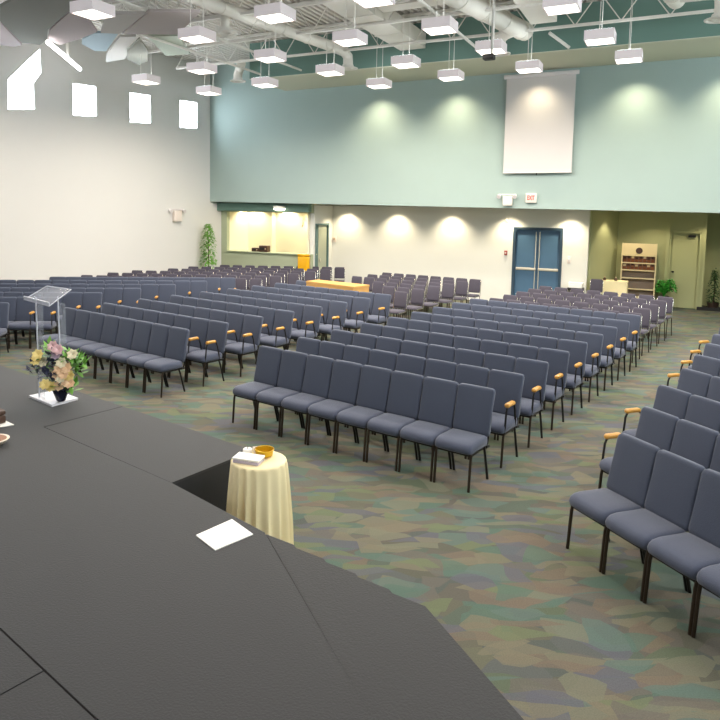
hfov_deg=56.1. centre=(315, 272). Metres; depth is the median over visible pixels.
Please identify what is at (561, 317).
padded chair
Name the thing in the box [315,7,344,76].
pendant lamp
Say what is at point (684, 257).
door
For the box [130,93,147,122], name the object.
window
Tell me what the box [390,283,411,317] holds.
chair
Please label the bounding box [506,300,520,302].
chair
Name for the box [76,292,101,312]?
padded chair
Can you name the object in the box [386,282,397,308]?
chair
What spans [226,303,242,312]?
padded chair
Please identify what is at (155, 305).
padded chair
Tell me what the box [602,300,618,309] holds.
chair
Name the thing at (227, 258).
wall
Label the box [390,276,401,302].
chair
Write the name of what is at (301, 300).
padded chair
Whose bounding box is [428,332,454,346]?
padded chair
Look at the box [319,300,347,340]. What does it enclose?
padded chair
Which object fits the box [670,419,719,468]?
padded chair
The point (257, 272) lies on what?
chair
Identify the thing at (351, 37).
pendant lamp
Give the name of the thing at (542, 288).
chair
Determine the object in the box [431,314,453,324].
padded chair
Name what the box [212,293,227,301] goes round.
padded chair
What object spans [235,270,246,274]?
chair
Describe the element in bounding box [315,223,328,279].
door
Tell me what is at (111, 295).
padded chair
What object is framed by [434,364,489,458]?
padded chair
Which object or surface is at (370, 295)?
padded chair
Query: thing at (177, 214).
emergency light
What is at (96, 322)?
padded chair
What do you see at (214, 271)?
chair
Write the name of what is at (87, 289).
padded chair
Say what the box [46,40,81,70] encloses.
strip light
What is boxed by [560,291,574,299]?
chair
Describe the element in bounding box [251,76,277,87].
pendant lamp
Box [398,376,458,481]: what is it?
padded chair
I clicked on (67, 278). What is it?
padded chair
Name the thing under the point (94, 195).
wall
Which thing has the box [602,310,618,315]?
chair
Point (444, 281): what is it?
chair
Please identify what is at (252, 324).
padded chair
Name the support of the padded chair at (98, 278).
on the floor
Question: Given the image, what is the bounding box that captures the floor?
[0,299,719,719]
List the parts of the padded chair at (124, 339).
leg, leg, seat, backrest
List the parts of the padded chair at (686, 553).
leg, frame, seat, leg, leg, backrest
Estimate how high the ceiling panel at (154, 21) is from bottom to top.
0.920 m
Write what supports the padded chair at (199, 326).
on the floor
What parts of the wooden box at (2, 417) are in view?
box lid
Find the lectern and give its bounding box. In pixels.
[23,286,77,406]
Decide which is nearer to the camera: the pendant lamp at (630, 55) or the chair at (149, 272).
the pendant lamp at (630, 55)
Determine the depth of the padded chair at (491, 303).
12.92 m
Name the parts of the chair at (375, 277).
backrest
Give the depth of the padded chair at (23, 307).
12.50 m
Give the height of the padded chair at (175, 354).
0.883 m
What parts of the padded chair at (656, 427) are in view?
leg, armrest, seat, backrest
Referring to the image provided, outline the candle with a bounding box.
[243,447,251,452]
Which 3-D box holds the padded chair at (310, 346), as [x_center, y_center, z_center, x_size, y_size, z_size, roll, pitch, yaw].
[-0.230,1.329,8.806,0.382,0.883,0.540,5,7,38]
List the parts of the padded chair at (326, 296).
backrest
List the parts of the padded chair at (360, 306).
seat, backrest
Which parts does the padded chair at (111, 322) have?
leg, seat, backrest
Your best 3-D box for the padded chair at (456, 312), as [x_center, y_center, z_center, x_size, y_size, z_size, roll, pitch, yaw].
[2.421,1.102,11.588,0.382,0.883,0.540,5,7,38]
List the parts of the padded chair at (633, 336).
backrest, leg, seat, armrest, leg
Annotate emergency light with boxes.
[168,209,185,220]
[497,194,516,205]
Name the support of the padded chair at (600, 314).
on the floor
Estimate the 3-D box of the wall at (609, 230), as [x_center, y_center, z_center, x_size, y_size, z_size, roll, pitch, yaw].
[11.580,-0.327,18.343,8.392,2.700,1.659,2,6,10]
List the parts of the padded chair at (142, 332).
leg, leg, seat, backrest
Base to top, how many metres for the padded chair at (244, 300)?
0.883 m
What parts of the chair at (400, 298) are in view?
seat, backrest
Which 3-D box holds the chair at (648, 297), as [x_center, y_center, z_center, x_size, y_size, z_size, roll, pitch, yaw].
[7.072,0.913,14.544,0.333,0.826,0.458,6,7,41]
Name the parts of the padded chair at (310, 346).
backrest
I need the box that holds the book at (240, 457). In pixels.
[232,452,264,465]
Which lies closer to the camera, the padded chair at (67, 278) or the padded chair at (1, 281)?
the padded chair at (1, 281)
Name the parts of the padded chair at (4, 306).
seat, backrest, leg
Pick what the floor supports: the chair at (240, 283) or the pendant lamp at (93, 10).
the chair at (240, 283)
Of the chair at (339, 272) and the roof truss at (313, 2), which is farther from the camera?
the chair at (339, 272)
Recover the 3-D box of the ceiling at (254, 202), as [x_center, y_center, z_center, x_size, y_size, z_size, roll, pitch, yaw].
[7.256,-1.906,19.487,21.300,0.393,5.700,4,6,28]
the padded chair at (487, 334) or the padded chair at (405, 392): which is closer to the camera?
the padded chair at (405, 392)
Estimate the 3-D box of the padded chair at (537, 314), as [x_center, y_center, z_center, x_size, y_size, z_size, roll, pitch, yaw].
[3.806,1.133,11.464,0.382,0.883,0.540,5,7,38]
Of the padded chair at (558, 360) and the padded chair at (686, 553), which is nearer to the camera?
the padded chair at (686, 553)
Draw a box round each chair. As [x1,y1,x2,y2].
[0,280,16,282]
[0,283,16,287]
[0,287,10,291]
[0,297,16,343]
[0,302,8,352]
[3,292,22,336]
[8,297,37,348]
[10,287,29,333]
[16,280,33,283]
[16,292,42,340]
[17,283,34,287]
[29,287,47,333]
[29,297,57,348]
[34,280,51,283]
[35,283,52,288]
[39,307,77,355]
[43,292,62,335]
[48,288,66,292]
[49,277,65,280]
[52,280,68,283]
[52,310,91,365]
[53,284,70,287]
[57,292,82,333]
[65,277,80,283]
[65,312,105,371]
[67,288,85,292]
[70,280,86,283]
[70,284,87,287]
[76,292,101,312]
[80,315,121,378]
[81,277,96,280]
[85,288,103,304]
[87,280,103,284]
[88,284,105,288]
[92,303,116,358]
[93,305,130,361]
[95,317,136,382]
[97,277,112,283]
[104,288,122,304]
[105,280,121,283]
[106,284,123,287]
[107,272,118,276]
[107,307,145,365]
[110,320,153,387]
[112,277,127,280]
[118,288,140,307]
[122,273,133,276]
[122,280,138,284]
[122,309,160,369]
[123,284,140,287]
[127,323,170,392]
[128,277,143,280]
[131,270,142,275]
[136,273,147,276]
[137,299,152,309]
[137,312,175,373]
[139,280,155,284]
[141,284,158,300]
[143,277,158,281]
[144,326,189,397]
[145,270,156,275]
[150,301,165,311]
[151,273,162,276]
[152,314,192,377]
[155,284,175,302]
[156,280,172,284]
[159,277,173,283]
[160,271,170,276]
[164,303,180,314]
[165,274,177,276]
[167,268,178,273]
[169,295,183,304]
[169,317,209,381]
[174,271,184,276]
[174,277,189,280]
[174,281,189,296]
[179,305,195,316]
[180,274,192,276]
[181,269,191,273]
[183,297,197,306]
[186,320,228,386]
[188,266,198,270]
[188,271,199,276]
[188,281,206,298]
[189,307,211,364]
[190,277,204,294]
[190,309,227,364]
[195,269,205,273]
[195,274,206,276]
[197,299,212,308]
[199,291,213,299]
[201,267,211,271]
[202,272,213,276]
[205,277,219,292]
[206,312,244,370]
[208,269,219,274]
[210,274,221,277]
[211,301,227,310]
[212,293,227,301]
[216,272,227,277]
[218,278,235,293]
[222,269,232,274]
[223,314,262,376]
[224,275,236,277]
[226,288,240,295]
[226,295,241,303]
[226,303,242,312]
[227,267,237,271]
[230,272,241,277]
[232,345,283,428]
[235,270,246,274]
[235,278,246,289]
[238,305,259,360]
[239,275,251,288]
[240,267,250,271]
[240,290,253,297]
[241,297,256,305]
[244,272,255,289]
[245,265,255,269]
[249,270,260,274]
[249,278,261,290]
[251,285,264,291]
[253,268,264,272]
[253,291,268,298]
[254,275,266,286]
[255,299,271,307]
[255,307,275,363]
[255,350,307,436]
[257,309,294,356]
[259,273,270,285]
[263,270,273,286]
[264,287,278,293]
[267,268,277,272]
[267,293,282,300]
[269,276,281,286]
[271,301,287,349]
[273,273,284,282]
[274,283,287,288]
[277,270,287,282]
[278,288,292,295]
[280,268,290,283]
[280,355,334,444]
[282,295,297,340]
[284,303,304,349]
[287,273,298,284]
[287,284,300,289]
[287,305,321,349]
[290,271,301,280]
[292,290,306,296]
[293,268,303,279]
[295,297,313,345]
[295,337,320,413]
[296,280,305,285]
[297,341,345,420]
[301,286,314,291]
[304,271,315,280]
[306,269,317,279]
[306,292,321,335]
[307,359,362,452]
[313,299,329,340]
[314,287,328,293]
[319,293,337,340]
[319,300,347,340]
[320,269,330,280]
[321,267,331,280]
[321,345,370,426]
[323,295,353,340]
[329,288,343,294]
[330,329,354,344]
[334,267,344,281]
[335,365,392,461]
[343,290,358,330]
[344,297,370,332]
[346,292,374,332]
[347,349,397,433]
[351,276,361,283]
[352,333,377,405]
[360,323,383,336]
[363,277,374,292]
[365,370,423,470]
[367,274,377,291]
[367,293,391,325]
[372,281,383,293]
[374,354,426,441]
[376,278,386,285]
[376,336,401,353]
[379,275,389,281]
[382,272,391,278]
[382,286,394,316]
[382,326,405,340]
[384,291,407,325]
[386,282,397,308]
[387,317,408,329]
[389,279,399,313]
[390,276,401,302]
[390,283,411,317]
[390,287,409,318]
[393,273,403,279]
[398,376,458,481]
[400,340,428,357]
[402,280,412,314]
[403,288,424,317]
[403,359,456,449]
[404,277,414,285]
[404,285,425,317]
[404,329,429,343]
[405,274,415,281]
[406,281,426,315]
[408,319,430,331]
[411,311,431,321]
[416,278,427,297]
[418,275,428,287]
[419,286,440,312]
[420,282,440,311]
[421,279,440,311]
[422,276,440,307]
[426,344,455,361]
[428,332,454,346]
[430,322,453,334]
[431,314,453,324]
[432,307,452,315]
[433,383,495,492]
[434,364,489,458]
[435,280,454,306]
[435,283,454,307]
[439,277,453,307]
[449,278,467,302]
[449,281,468,307]
[452,302,471,310]
[452,309,473,317]
[452,316,475,326]
[453,325,477,337]
[454,336,480,350]
[454,348,484,366]
[462,279,480,303]
[468,369,524,467]
[469,298,488,305]
[471,304,490,312]
[473,311,494,320]
[475,319,498,329]
[477,328,503,341]
[480,339,508,355]
[483,353,515,439]
[488,300,507,307]
[489,298,503,300]
[491,306,511,314]
[494,314,516,323]
[497,358,548,447]
[498,322,522,333]
[502,332,529,345]
[503,294,517,301]
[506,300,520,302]
[507,302,527,309]
[508,343,538,423]
[512,309,533,317]
[516,291,529,300]
[517,316,540,325]
[519,296,534,302]
[522,325,548,336]
[522,348,569,429]
[524,301,538,304]
[527,304,548,311]
[528,288,541,296]
[529,335,557,358]
[532,293,546,301]
[533,311,555,319]
[537,298,551,304]
[539,286,551,293]
[540,319,564,328]
[543,290,557,298]
[543,303,557,306]
[543,339,587,414]
[548,306,569,314]
[548,328,575,390]
[549,294,563,303]
[554,287,567,294]
[554,300,570,306]
[556,313,579,322]
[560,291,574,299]
[562,305,577,309]
[563,331,603,401]
[565,322,590,380]
[566,296,581,305]
[566,433,659,571]
[570,289,583,296]
[570,309,592,320]
[573,301,589,308]
[576,293,591,301]
[579,316,603,371]
[579,325,617,390]
[582,307,597,316]
[584,298,599,307]
[586,290,600,297]
[590,279,602,294]
[592,303,609,310]
[593,311,615,320]
[594,295,609,303]
[594,319,629,380]
[598,406,679,488]
[601,450,704,601]
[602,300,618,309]
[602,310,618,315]
[603,291,617,299]
[612,296,627,305]
[612,305,629,313]
[613,313,640,371]
[620,293,635,301]
[621,301,638,311]
[622,385,691,436]
[624,312,641,362]
[630,298,646,340]
[632,307,650,355]
[638,295,654,335]
[639,303,659,349]
[641,300,666,343]
[643,469,719,635]
[649,296,673,337]
[667,354,719,385]
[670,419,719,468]
[677,368,712,397]
[678,343,719,380]
[685,395,719,432]
[688,334,719,368]
[691,564,719,637]
[698,328,719,354]
[706,376,719,401]
[709,434,719,471]
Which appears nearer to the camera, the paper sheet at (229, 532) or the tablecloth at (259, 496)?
the paper sheet at (229, 532)
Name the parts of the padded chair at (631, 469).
leg, frame, leg, seat, backrest, leg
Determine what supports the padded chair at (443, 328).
on the floor
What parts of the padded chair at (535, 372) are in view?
leg, seat, backrest, frame, armrest, leg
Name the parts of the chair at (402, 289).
backrest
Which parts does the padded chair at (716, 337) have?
backrest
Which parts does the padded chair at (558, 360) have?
leg, backrest, seat, frame, armrest, leg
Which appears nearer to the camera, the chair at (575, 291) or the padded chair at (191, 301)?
the padded chair at (191, 301)
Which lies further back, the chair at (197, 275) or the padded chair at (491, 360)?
the chair at (197, 275)
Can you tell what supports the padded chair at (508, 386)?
on the floor
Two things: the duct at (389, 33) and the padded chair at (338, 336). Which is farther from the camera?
the duct at (389, 33)
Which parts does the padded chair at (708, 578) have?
leg, seat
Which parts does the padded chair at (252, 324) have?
leg, seat, leg, frame, armrest, backrest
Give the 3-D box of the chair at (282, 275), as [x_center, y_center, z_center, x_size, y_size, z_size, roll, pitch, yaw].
[-1.008,0.442,18.297,0.333,0.826,0.458,1,5,3]
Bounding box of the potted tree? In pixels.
[705,268,719,307]
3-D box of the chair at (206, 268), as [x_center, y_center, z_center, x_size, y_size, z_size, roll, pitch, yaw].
[-3.261,0.254,19.940,0.333,0.826,0.458,1,5,3]
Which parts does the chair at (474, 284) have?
seat, backrest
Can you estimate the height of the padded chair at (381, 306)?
0.883 m
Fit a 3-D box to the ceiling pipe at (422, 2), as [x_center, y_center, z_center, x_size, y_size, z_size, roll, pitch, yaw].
[1.673,-4.616,11.258,0.061,0.060,9.000,4,6,28]
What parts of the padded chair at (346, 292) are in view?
backrest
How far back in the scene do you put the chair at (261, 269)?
20.00 m
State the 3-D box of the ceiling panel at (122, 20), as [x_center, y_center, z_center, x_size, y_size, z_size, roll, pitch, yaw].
[-3.731,-5.168,12.558,0.568,1.000,1.804,-2,6,-31]
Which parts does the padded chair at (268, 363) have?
leg, seat, leg, backrest, leg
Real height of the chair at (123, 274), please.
0.826 m
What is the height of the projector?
1.780 m
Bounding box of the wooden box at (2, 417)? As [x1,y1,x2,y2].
[0,408,5,423]
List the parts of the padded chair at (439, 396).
leg, leg, seat, frame, leg, backrest, leg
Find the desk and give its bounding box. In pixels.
[306,280,369,291]
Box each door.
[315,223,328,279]
[511,227,563,294]
[666,231,702,308]
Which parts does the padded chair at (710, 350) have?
backrest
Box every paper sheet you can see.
[0,421,13,426]
[196,519,252,550]
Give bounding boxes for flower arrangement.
[21,336,90,401]
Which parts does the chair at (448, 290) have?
seat, backrest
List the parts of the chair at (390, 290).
backrest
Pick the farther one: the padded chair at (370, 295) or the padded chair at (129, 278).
the padded chair at (129, 278)
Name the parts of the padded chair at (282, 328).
seat, frame, armrest, backrest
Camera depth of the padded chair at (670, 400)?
6.64 m
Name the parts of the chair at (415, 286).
backrest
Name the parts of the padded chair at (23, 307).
leg, seat, backrest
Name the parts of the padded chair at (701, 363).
backrest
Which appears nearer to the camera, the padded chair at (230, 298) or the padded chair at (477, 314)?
the padded chair at (477, 314)
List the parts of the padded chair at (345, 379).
leg, leg, seat, frame, leg, backrest, leg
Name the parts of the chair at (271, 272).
backrest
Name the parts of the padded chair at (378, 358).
backrest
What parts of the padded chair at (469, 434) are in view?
leg, leg, seat, frame, leg, backrest, leg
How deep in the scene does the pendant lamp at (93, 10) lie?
10.19 m
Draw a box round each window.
[8,52,37,108]
[73,84,93,115]
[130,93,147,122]
[180,101,193,127]
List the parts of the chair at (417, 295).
seat, backrest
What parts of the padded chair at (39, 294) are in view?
backrest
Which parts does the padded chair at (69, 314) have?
seat, backrest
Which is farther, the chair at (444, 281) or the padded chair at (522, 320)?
the chair at (444, 281)
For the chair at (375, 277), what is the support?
on the floor
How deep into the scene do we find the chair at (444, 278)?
17.94 m
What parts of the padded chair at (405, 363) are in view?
backrest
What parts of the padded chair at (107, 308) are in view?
backrest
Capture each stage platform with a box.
[0,365,372,719]
[0,630,42,695]
[0,672,94,719]
[45,407,244,511]
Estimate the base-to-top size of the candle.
0.070 m
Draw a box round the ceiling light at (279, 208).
[273,206,285,210]
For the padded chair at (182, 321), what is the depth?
10.62 m
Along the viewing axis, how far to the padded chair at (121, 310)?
11.60 m
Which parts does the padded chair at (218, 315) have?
backrest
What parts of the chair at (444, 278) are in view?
backrest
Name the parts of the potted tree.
pot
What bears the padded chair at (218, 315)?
on the floor
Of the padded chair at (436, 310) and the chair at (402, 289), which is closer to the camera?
the padded chair at (436, 310)
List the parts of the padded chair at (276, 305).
backrest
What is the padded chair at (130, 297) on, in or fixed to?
on the floor
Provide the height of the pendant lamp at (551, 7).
1.500 m
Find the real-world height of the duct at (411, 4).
0.300 m
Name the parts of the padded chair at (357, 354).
backrest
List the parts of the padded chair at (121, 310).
backrest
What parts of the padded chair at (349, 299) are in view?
backrest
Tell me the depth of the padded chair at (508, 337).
9.52 m
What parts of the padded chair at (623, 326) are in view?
backrest, leg, seat, armrest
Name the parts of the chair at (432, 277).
backrest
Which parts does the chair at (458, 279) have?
backrest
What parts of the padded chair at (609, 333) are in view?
backrest, leg, seat, armrest, leg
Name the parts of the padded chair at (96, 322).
seat, backrest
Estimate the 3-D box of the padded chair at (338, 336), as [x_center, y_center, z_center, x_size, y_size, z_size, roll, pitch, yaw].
[0.239,1.278,9.411,0.382,0.883,0.540,5,7,38]
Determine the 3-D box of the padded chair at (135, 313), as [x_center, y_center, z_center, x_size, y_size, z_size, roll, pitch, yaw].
[-3.152,1.054,11.258,0.382,0.883,0.540,5,7,38]
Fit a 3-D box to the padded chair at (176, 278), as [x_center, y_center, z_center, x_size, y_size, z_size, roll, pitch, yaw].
[-3.236,0.579,16.253,0.382,0.883,0.540,0,5,-5]
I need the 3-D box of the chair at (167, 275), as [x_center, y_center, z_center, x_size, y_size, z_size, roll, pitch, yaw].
[-3.823,0.460,17.696,0.333,0.826,0.458,1,5,3]
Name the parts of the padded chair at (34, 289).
backrest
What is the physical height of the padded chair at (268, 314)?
0.883 m
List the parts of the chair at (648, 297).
backrest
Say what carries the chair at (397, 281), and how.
on the floor
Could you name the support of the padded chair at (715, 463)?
on the floor
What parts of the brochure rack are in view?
panel, panel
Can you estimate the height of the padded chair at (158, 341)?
0.883 m
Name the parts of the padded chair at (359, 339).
backrest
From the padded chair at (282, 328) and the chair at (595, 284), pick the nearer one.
the padded chair at (282, 328)
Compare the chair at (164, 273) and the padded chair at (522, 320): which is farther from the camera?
the chair at (164, 273)
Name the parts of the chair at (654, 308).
seat, backrest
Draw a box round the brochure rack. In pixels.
[620,243,657,297]
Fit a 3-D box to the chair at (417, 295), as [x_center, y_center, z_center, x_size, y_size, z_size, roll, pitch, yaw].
[2.210,0.790,15.117,0.333,0.826,0.458,5,7,35]
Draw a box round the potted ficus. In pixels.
[198,224,217,268]
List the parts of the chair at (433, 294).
seat, backrest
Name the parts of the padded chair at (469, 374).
backrest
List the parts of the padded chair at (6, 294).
backrest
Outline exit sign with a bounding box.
[526,193,536,202]
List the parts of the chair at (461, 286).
seat, backrest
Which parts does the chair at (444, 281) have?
backrest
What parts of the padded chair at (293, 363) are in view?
leg, seat, leg, backrest, leg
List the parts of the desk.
panel, panel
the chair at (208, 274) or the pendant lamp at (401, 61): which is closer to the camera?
the pendant lamp at (401, 61)
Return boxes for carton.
[568,282,583,287]
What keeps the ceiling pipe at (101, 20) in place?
attached to the ceiling panel at (71, 27)
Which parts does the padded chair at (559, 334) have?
backrest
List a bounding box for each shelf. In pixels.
[621,277,653,279]
[622,262,654,264]
[622,269,654,271]
[623,254,655,256]
[628,288,652,290]
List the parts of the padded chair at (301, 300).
backrest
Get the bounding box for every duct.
[181,0,357,70]
[214,0,237,36]
[230,59,245,82]
[316,0,425,50]
[376,0,444,12]
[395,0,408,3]
[438,0,531,40]
[494,31,516,56]
[513,0,556,24]
[663,0,684,8]
[680,0,719,23]
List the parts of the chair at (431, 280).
backrest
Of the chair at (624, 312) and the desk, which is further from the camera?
the desk
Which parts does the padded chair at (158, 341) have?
leg, leg, seat, backrest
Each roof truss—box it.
[81,0,347,38]
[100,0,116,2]
[148,0,541,53]
[176,0,713,68]
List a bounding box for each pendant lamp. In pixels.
[70,0,114,20]
[132,35,160,84]
[178,0,215,43]
[186,6,216,74]
[196,43,221,95]
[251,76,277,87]
[254,0,286,62]
[254,0,295,23]
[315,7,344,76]
[332,0,367,46]
[352,0,394,8]
[366,55,391,88]
[391,9,420,68]
[421,0,457,35]
[437,7,463,81]
[475,0,506,55]
[515,22,542,73]
[542,0,581,15]
[584,0,616,45]
[614,0,642,63]
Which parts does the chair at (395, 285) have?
backrest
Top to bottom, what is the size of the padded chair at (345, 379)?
0.883 m
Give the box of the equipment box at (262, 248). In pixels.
[259,245,269,251]
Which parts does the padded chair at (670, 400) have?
seat, armrest, backrest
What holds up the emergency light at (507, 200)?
attached to the wall at (646, 135)
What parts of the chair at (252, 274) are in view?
backrest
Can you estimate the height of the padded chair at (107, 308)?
0.883 m
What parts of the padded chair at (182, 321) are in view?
backrest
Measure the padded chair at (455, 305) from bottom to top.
0.883 m
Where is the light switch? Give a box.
[567,256,570,263]
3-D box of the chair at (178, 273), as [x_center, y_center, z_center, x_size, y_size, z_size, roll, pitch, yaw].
[-3.767,0.389,18.451,0.333,0.826,0.458,1,5,3]
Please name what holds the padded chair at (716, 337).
on the floor
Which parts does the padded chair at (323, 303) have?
backrest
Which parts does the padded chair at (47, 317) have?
leg, seat, backrest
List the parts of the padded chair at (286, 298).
backrest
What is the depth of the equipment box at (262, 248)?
21.41 m
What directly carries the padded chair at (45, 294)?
on the floor
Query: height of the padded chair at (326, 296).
0.883 m
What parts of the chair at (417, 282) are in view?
backrest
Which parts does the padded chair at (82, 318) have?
seat, backrest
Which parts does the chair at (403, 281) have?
backrest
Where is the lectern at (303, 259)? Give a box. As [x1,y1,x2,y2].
[297,254,309,271]
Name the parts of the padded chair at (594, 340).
backrest, leg, seat, armrest, leg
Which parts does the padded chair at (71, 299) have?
backrest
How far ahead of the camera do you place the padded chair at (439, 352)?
8.55 m
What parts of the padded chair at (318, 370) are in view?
leg, leg, seat, leg, backrest, leg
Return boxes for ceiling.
[0,0,604,62]
[250,0,719,78]
[254,202,702,212]
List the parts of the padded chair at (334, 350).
backrest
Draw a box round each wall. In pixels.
[0,30,220,280]
[210,56,719,212]
[221,202,313,268]
[229,212,309,253]
[310,205,332,279]
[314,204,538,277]
[332,206,590,300]
[586,210,719,306]
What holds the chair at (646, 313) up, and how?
on the floor
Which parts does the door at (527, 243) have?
vertical rod, vertical rod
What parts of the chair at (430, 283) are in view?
backrest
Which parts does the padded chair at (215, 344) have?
leg, armrest, seat, leg, frame, armrest, backrest, leg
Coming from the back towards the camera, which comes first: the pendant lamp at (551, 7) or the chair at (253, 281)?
the chair at (253, 281)
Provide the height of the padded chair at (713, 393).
0.883 m
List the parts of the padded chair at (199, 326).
leg, seat, backrest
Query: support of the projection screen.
attached to the wall at (646, 135)
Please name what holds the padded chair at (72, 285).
on the floor
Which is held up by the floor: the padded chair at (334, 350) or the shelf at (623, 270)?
the padded chair at (334, 350)
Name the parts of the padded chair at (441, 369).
backrest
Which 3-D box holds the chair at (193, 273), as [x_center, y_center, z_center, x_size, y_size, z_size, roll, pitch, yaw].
[-3.373,0.396,18.429,0.333,0.826,0.458,1,5,3]
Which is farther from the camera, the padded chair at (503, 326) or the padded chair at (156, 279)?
the padded chair at (156, 279)
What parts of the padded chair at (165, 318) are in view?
backrest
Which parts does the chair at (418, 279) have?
backrest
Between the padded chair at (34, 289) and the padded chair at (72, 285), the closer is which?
the padded chair at (34, 289)
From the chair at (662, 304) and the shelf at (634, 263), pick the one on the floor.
the chair at (662, 304)
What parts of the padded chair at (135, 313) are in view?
backrest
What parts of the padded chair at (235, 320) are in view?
seat, backrest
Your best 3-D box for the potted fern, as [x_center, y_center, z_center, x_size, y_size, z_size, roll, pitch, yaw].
[9.550,0.577,18.425,0.637,0.828,0.600,-1,6,-21]
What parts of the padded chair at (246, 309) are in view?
backrest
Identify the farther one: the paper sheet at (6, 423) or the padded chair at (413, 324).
the padded chair at (413, 324)
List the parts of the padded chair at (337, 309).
seat, backrest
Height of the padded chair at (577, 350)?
0.883 m
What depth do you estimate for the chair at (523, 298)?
14.10 m
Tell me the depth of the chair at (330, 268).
20.64 m
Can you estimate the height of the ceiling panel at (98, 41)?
0.880 m
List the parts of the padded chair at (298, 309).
backrest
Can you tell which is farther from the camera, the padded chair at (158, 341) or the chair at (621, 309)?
the chair at (621, 309)
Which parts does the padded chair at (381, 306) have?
seat, backrest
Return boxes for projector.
[482,0,495,60]
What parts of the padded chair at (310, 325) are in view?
seat, armrest, backrest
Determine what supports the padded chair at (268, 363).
on the floor
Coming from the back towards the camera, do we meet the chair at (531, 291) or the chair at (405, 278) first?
the chair at (405, 278)
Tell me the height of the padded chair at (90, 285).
0.883 m
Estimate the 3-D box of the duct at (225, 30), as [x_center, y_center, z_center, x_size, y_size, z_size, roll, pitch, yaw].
[-1.779,-5.095,13.307,0.520,0.730,0.520,4,6,28]
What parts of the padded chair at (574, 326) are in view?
backrest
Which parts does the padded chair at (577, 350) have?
leg, backrest, seat, armrest, leg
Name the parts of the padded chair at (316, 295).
backrest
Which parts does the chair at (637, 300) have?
backrest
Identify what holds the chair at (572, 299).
on the floor
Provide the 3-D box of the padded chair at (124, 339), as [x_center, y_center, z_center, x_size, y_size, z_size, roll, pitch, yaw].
[-3.009,1.159,10.180,0.382,0.883,0.540,5,7,38]
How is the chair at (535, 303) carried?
on the floor
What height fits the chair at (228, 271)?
0.826 m
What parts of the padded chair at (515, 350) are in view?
backrest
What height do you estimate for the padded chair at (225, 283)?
0.883 m
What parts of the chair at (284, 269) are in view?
backrest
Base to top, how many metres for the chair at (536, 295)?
0.826 m
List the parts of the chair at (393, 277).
backrest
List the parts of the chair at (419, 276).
backrest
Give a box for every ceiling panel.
[0,0,21,46]
[0,0,75,44]
[48,12,96,44]
[82,26,117,50]
[101,2,144,33]
[106,34,135,61]
[122,0,199,34]
[127,36,147,64]
[147,7,189,55]
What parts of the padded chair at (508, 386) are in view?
leg, seat, frame, backrest, armrest, leg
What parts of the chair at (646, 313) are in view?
backrest, seat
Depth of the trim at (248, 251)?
21.28 m
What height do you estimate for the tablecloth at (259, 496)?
0.735 m
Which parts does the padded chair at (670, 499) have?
leg, leg, seat, frame, backrest, leg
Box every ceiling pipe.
[69,11,260,74]
[115,0,301,70]
[417,0,474,47]
[548,31,569,48]
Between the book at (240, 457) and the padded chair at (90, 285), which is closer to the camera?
the book at (240, 457)
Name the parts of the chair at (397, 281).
backrest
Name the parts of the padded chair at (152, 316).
backrest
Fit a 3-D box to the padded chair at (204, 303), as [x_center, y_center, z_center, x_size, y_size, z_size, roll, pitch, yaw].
[-2.203,0.955,12.451,0.382,0.883,0.540,5,7,38]
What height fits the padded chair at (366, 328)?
0.883 m
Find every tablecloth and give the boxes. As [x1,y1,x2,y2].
[226,451,293,544]
[601,279,627,296]
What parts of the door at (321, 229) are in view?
panel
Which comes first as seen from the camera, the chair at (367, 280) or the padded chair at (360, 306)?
the padded chair at (360, 306)
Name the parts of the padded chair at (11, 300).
backrest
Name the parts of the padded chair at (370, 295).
backrest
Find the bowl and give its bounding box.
[0,434,9,444]
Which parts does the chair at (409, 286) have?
backrest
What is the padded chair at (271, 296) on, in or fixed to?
on the floor
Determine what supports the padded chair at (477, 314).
on the floor
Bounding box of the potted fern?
[655,279,677,296]
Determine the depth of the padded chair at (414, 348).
8.79 m
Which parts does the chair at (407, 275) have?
backrest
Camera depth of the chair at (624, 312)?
11.95 m
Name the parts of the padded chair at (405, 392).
leg, leg, seat, frame, leg, backrest, leg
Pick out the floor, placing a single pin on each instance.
(559, 637)
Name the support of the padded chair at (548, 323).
on the floor
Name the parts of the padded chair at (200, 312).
backrest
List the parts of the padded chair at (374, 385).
leg, leg, seat, frame, leg, backrest, leg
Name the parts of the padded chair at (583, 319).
backrest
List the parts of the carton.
carton lid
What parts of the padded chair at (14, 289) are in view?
backrest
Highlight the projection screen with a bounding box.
[503,70,579,174]
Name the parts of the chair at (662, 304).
seat, backrest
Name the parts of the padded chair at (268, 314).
backrest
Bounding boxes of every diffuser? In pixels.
[214,26,237,36]
[230,77,245,82]
[342,63,357,70]
[496,51,510,56]
[704,12,719,23]
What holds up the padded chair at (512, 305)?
on the floor
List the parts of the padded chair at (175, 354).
leg, leg, seat, frame, backrest, leg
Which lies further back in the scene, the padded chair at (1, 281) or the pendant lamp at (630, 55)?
the padded chair at (1, 281)
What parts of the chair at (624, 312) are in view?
backrest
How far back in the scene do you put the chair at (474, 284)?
17.49 m
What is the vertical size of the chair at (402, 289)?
0.826 m
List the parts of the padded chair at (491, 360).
backrest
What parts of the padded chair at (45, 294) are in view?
backrest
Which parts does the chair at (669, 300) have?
backrest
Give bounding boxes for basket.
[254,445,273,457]
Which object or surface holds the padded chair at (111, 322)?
on the floor
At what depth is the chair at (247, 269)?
20.02 m
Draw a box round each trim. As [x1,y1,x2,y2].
[217,203,311,211]
[225,250,316,255]
[250,36,719,90]
[664,212,670,295]
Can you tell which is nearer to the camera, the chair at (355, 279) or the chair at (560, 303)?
the chair at (560, 303)

